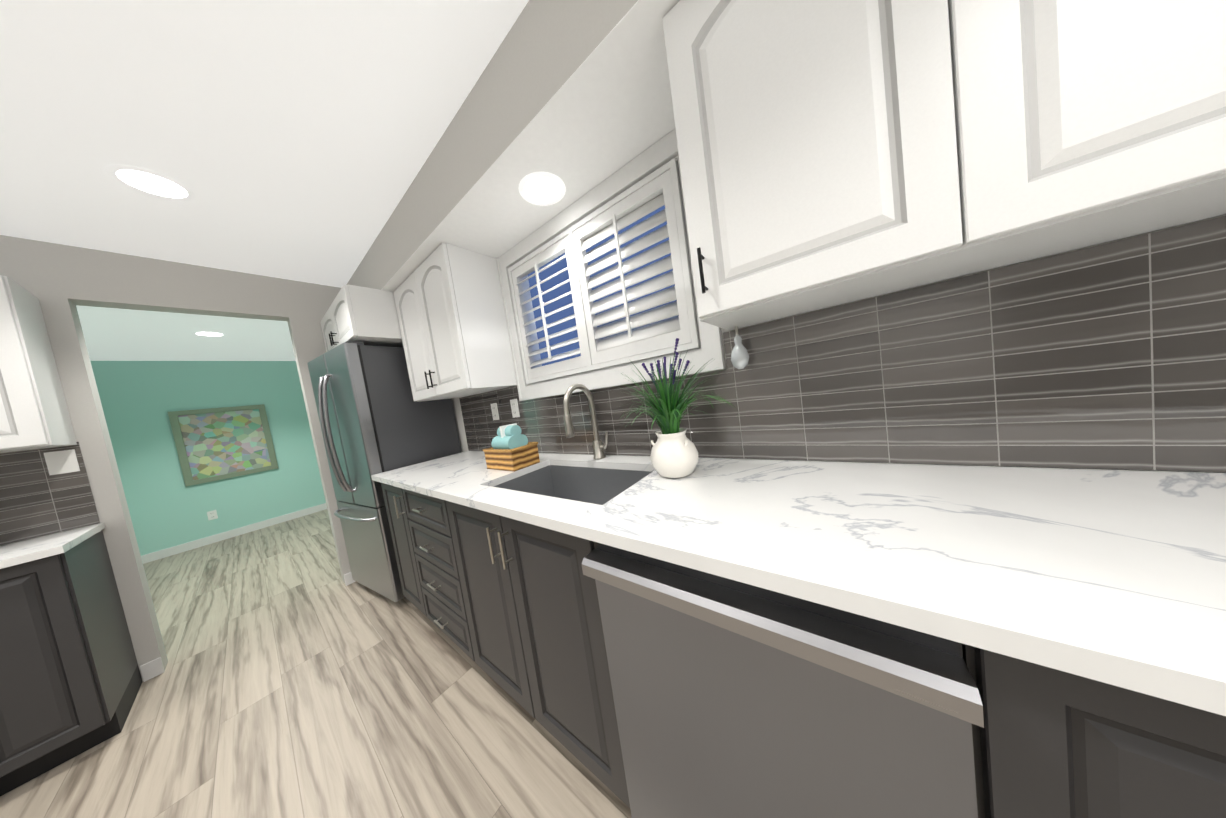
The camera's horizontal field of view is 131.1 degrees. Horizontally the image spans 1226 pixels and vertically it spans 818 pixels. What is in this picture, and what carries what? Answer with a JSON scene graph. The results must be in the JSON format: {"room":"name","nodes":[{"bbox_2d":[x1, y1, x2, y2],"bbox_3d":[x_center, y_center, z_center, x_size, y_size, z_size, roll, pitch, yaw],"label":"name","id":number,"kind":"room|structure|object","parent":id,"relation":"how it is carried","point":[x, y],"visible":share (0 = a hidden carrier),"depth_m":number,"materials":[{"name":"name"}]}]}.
{"room":"kitchen","nodes":[
{"label":"kitchen","id":0,"kind":"room"},
{"bbox_2d":[0,235,350,680],"bbox_3d":[-2.894,0.348,1.427,0.120,2.400,3.580,-5,4,37],"label":"wall","id":1,"kind":"structure","parent":0,"point":[60,282],"depth_m":1.56,"materials":[{"name":"grey paint"}]},
{"bbox_2d":[0,275,76,452],"bbox_3d":[-2.801,-0.181,1.232,0.338,0.755,0.259,-5,4,37],"label":"upper cabinet","id":2,"kind":"object","parent":1,"relation":"attached to","point":[34,412],"visible":1,"depth_m":1.23,"materials":[{"name":"white wood"}]},
{"bbox_2d":[0,442,99,544],"bbox_3d":[-3.330,0.518,0.721,0.008,0.443,1.895,-5,4,37],"label":"tile backsplash","id":3,"kind":"structure","parent":1,"relation":"attached to","point":[34,503],"depth_m":1.38,"materials":[{"name":"grey tile"}]},
{"bbox_2d":[44,449,79,474],"bbox_3d":[-2.813,0.271,1.423,0.009,0.116,0.072,-5,4,37],"label":"switch plate","id":4,"kind":"object","parent":3,"relation":"attached to","point":[61,462],"visible":1,"depth_m":1.42,"materials":[{"name":"white plastic"}]},
{"bbox_2d":[140,572,355,681],"bbox_3d":[-2.345,1.408,1.909,0.012,0.090,0.910,-5,4,37],"label":"baseboard","id":5,"kind":"structure","parent":1,"relation":"attached to","point":[152,668],"depth_m":1.57,"materials":[{"name":"white wood"}]},
{"bbox_2d":[76,307,325,659],"bbox_3d":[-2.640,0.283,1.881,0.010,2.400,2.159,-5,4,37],"label":"wall","id":6,"kind":"structure","parent":0,"point":[103,391],"depth_m":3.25,"materials":[{"name":"paint"}]},
{"bbox_2d":[100,361,323,553],"bbox_3d":[-5.294,0.539,3.883,0.120,2.400,2.160,-5,4,37],"label":"wall","id":7,"kind":"structure","parent":0,"point":[167,507],"depth_m":3.64,"materials":[{"name":"teal paint"}]},
{"bbox_2d":[207,510,217,519],"bbox_3d":[-5.286,1.401,3.678,0.007,0.116,0.072,-5,4,37],"label":"outlet","id":8,"kind":"object","parent":7,"relation":"attached to","point":[211,515],"visible":1,"depth_m":3.68,"materials":[{"name":"white plastic"}]},
{"bbox_2d":[168,404,277,485],"bbox_3d":[-5.263,0.458,3.809,0.030,0.960,0.760,-5,4,37],"label":"framed picture","id":9,"kind":"object","parent":7,"relation":"attached to","point":[213,444],"visible":0.96,"depth_m":3.77},
{"bbox_2d":[141,503,326,563],"bbox_3d":[-5.077,1.670,3.914,0.015,0.100,2.160,-5,4,37],"label":"baseboard","id":10,"kind":"structure","parent":7,"relation":"attached to","point":[167,552],"depth_m":3.74,"materials":[{"name":"white wood"}]},
{"bbox_2d":[0,0,528,360],"bbox_3d":[-2.360,-0.930,0.741,8.790,0.060,3.700,-5,4,37],"label":"ceiling","id":11,"kind":"structure","parent":0,"point":[296,140],"depth_m":1.04,"materials":[{"name":"white paint"}]},
{"bbox_2d":[105,165,195,200],"bbox_3d":[-2.001,-0.978,1.215,0.208,0.002,0.208,-5,4,37],"label":"recessed light","id":12,"kind":"object","parent":11,"relation":"in","point":[146,181],"visible":1,"depth_m":1.20,"materials":[{"name":"white plastic"}]},
{"bbox_2d":[192,331,226,335],"bbox_3d":[-4.159,-0.772,2.874,0.208,0.002,0.208,-5,4,37],"label":"recessed light","id":13,"kind":"object","parent":11,"relation":"in","point":[204,333],"visible":1,"depth_m":2.86,"materials":[{"name":"white plastic"}]},
{"bbox_2d":[346,0,679,291],"bbox_3d":[-0.077,-1.089,0.957,5.146,0.297,0.383,-5,4,37],"label":"soffit","id":14,"kind":"structure","parent":11,"relation":"attached to","point":[575,96],"depth_m":0.97,"materials":[{"name":"white paint"}]},
{"bbox_2d":[519,172,565,205],"bbox_3d":[-0.295,-0.918,1.170,0.194,0.002,0.194,-5,4,37],"label":"recessed light","id":15,"kind":"object","parent":14,"relation":"in","point":[542,188],"visible":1,"depth_m":1.16,"materials":[{"name":"white plastic"}]},
{"bbox_2d":[0,509,631,817],"bbox_3d":[-2.011,1.495,0.894,8.790,0.050,3.700,-5,4,37],"label":"floor","id":16,"kind":"structure","parent":0,"point":[298,678],"depth_m":1.20,"materials":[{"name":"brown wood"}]},
{"bbox_2d":[0,523,142,795],"bbox_3d":[-2.532,1.074,1.255,0.548,0.886,0.254,-5,4,37],"label":"base cabinet","id":17,"kind":"object","parent":16,"relation":"on","point":[71,681],"depth_m":1.15,"materials":[{"name":"wood"}]},
{"bbox_2d":[0,523,103,570],"bbox_3d":[-2.582,0.620,1.222,0.578,0.030,0.264,-5,4,37],"label":"countertop","id":18,"kind":"structure","parent":17,"relation":"on","point":[43,547],"depth_m":1.19,"materials":[{"name":"white stone"}]},
{"bbox_2d":[307,341,460,601],"bbox_3d":[-1.719,0.453,2.179,0.730,1.767,0.674,-6,4,30],"label":"refrigerator","id":19,"kind":"object","parent":16,"relation":"on","point":[374,417],"visible":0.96,"depth_m":1.89,"materials":[{"name":"grey metal"}]},
{"bbox_2d":[381,483,422,612],"bbox_3d":[-1.099,0.827,1.912,0.430,0.886,0.577,-5,4,37],"label":"base cabinet","id":20,"kind":"object","parent":16,"relation":"on","point":[391,494],"depth_m":1.69,"materials":[{"name":"wood"}]},
{"bbox_2d":[399,487,466,653],"bbox_3d":[-0.712,0.790,1.621,0.542,0.886,0.577,-5,4,37],"label":"base cabinet","id":21,"kind":"object","parent":16,"relation":"on","point":[422,517],"depth_m":1.40,"materials":[{"name":"wood"}]},
{"bbox_2d":[439,455,652,807],"bbox_3d":[-0.161,0.737,1.205,0.842,0.886,0.577,-5,4,37],"label":"base cabinet","id":22,"kind":"object","parent":16,"relation":"on","point":[532,622],"depth_m":0.89,"materials":[{"name":"wood"}]},
{"bbox_2d":[582,541,983,817],"bbox_3d":[0.394,0.688,0.741,0.592,0.881,0.601,-5,4,37],"label":"dishwasher","id":23,"kind":"object","parent":16,"relation":"on","point":[734,699],"visible":0.81,"depth_m":0.47,"materials":[{"name":"grey metal"}]},
{"bbox_2d":[962,647,1225,817],"bbox_3d":[1.096,0.616,0.256,1.104,0.886,0.577,-5,4,37],"label":"base cabinet","id":24,"kind":"object","parent":16,"relation":"on","point":[1049,745],"depth_m":0.30,"materials":[{"name":"wood"}]},
{"bbox_2d":[371,451,1225,718],"bbox_3d":[0.056,0.258,0.945,3.533,0.030,0.607,-5,4,37],"label":"countertop","id":25,"kind":"structure","parent":24,"relation":"on","point":[1115,579],"depth_m":0.44,"materials":[{"name":"white stone"}]},
{"bbox_2d":[483,423,539,471],"bbox_3d":[-0.530,0.187,1.435,0.256,0.214,0.163,-5,4,37],"label":"basket","id":26,"kind":"object","parent":25,"relation":"on","point":[512,448],"visible":1,"depth_m":1.38,"materials":[{"name":"wicker"}]},
{"bbox_2d":[491,459,654,502],"bbox_3d":[-0.166,0.388,1.133,0.695,0.211,0.404,-5,4,37],"label":"sink","id":27,"kind":"object","parent":25,"relation":"in","point":[593,482],"depth_m":1.33,"materials":[{"name":"grey metal"}]},
{"bbox_2d":[563,384,607,458],"bbox_3d":[-0.117,0.063,1.256,0.110,0.364,0.216,-5,4,37],"label":"faucet","id":28,"kind":"object","parent":25,"relation":"on","point":[598,447],"visible":1,"depth_m":1.30,"materials":[{"name":"silver metal"}]},
{"bbox_2d":[614,338,732,477],"bbox_3d":[0.179,0.005,0.913,0.456,0.438,0.422,-5,4,37],"label":"potted plant","id":29,"kind":"object","parent":25,"relation":"on","point":[674,452],"visible":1,"depth_m":0.89,"materials":[{"name":"green plant"}]},
{"bbox_2d":[452,157,1225,472],"bbox_3d":[0.269,-0.091,1.188,5.270,2.400,0.120,-5,4,37],"label":"wall","id":30,"kind":"structure","parent":0,"point":[460,424],"depth_m":1.00,"materials":[{"name":"grey paint"}]},
{"bbox_2d":[320,310,335,351],"bbox_3d":[-1.963,-0.592,2.316,0.434,0.315,0.568,-5,4,37],"label":"upper cabinet","id":31,"kind":"object","parent":30,"relation":"attached to","point":[326,325],"depth_m":2.11,"materials":[{"name":"white wood"}]},
{"bbox_2d":[328,284,399,346],"bbox_3d":[-1.618,-0.625,2.056,0.434,0.315,0.568,-5,4,37],"label":"upper cabinet","id":32,"kind":"object","parent":30,"relation":"attached to","point":[366,315],"depth_m":1.81,"materials":[{"name":"white wood"}]},
{"bbox_2d":[392,274,465,401],"bbox_3d":[-1.185,-0.456,1.919,0.389,0.755,0.323,-5,4,37],"label":"upper cabinet","id":33,"kind":"object","parent":30,"relation":"attached to","point":[403,298],"depth_m":1.81,"materials":[{"name":"white wood"}]},
{"bbox_2d":[412,243,516,399],"bbox_3d":[-0.876,-0.486,1.685,0.389,0.755,0.323,-5,4,37],"label":"upper cabinet","id":34,"kind":"object","parent":30,"relation":"attached to","point":[460,305],"depth_m":1.55,"materials":[{"name":"white wood"}]},
{"bbox_2d":[496,129,724,400],"bbox_3d":[-0.109,-0.527,1.375,1.206,0.853,0.148,-5,4,37],"label":"window","id":35,"kind":"structure","parent":30,"relation":"in","point":[654,157],"depth_m":1.24,"materials":[{"name":"white wood"}]},
{"bbox_2d":[508,158,699,383],"bbox_3d":[-0.140,-0.522,1.333,1.042,0.672,0.074,-5,4,37],"label":"window shutters","id":36,"kind":"object","parent":35,"relation":"attached to","point":[654,191],"visible":1,"depth_m":1.20,"materials":[{"name":"white wood"}]},
{"bbox_2d":[662,0,955,330],"bbox_3d":[0.438,-0.628,0.692,0.446,0.725,0.323,-5,4,37],"label":"upper cabinet","id":37,"kind":"object","parent":30,"relation":"attached to","point":[834,152],"depth_m":0.56,"materials":[{"name":"white wood"}]},
{"bbox_2d":[731,326,748,368],"bbox_3d":[0.406,-0.198,0.899,0.056,0.138,0.056,-5,4,37],"label":"glass","id":38,"kind":"object","parent":37,"relation":"hanging from","point":[739,357],"visible":1,"depth_m":0.89,"materials":[{"name":"glass"}]},
{"bbox_2d":[459,216,1225,471],"bbox_3d":[0.212,-0.025,1.161,3.500,0.455,0.007,-5,4,37],"label":"tile backsplash","id":39,"kind":"structure","parent":30,"relation":"attached to","point":[1108,356],"depth_m":0.65,"materials":[{"name":"grey tile"}]},
{"bbox_2d":[491,403,499,419],"bbox_3d":[-0.812,0.019,1.914,0.072,0.116,0.007,-5,4,37],"label":"electrical outlet plate","id":40,"kind":"object","parent":39,"relation":"attached to","point":[495,413],"visible":1,"depth_m":1.91,"materials":[{"name":"white plastic"}]},
{"bbox_2d":[510,399,519,417],"bbox_3d":[-0.626,-0.004,1.773,0.072,0.116,0.007,-5,4,37],"label":"electrical outlet plate","id":41,"kind":"object","parent":39,"relation":"attached to","point":[514,407],"visible":1,"depth_m":1.77,"materials":[{"name":"white plastic"}]},
{"bbox_2d":[916,0,1225,286],"bbox_3d":[0.792,-0.662,0.425,0.444,0.725,0.323,-5,4,37],"label":"upper cabinet","id":42,"kind":"object","parent":30,"relation":"attached to","point":[1073,124],"depth_m":0.39,"materials":[{"name":"white wood"}]},
{"label":"outside","id":43,"kind":"structure","parent":0,"visible":0},
{"bbox_2d":[528,205,678,365],"bbox_3d":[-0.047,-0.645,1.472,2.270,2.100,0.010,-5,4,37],"label":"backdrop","id":44,"kind":"structure","parent":43,"point":[555,281],"depth_m":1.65,"materials":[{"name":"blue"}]}
]}

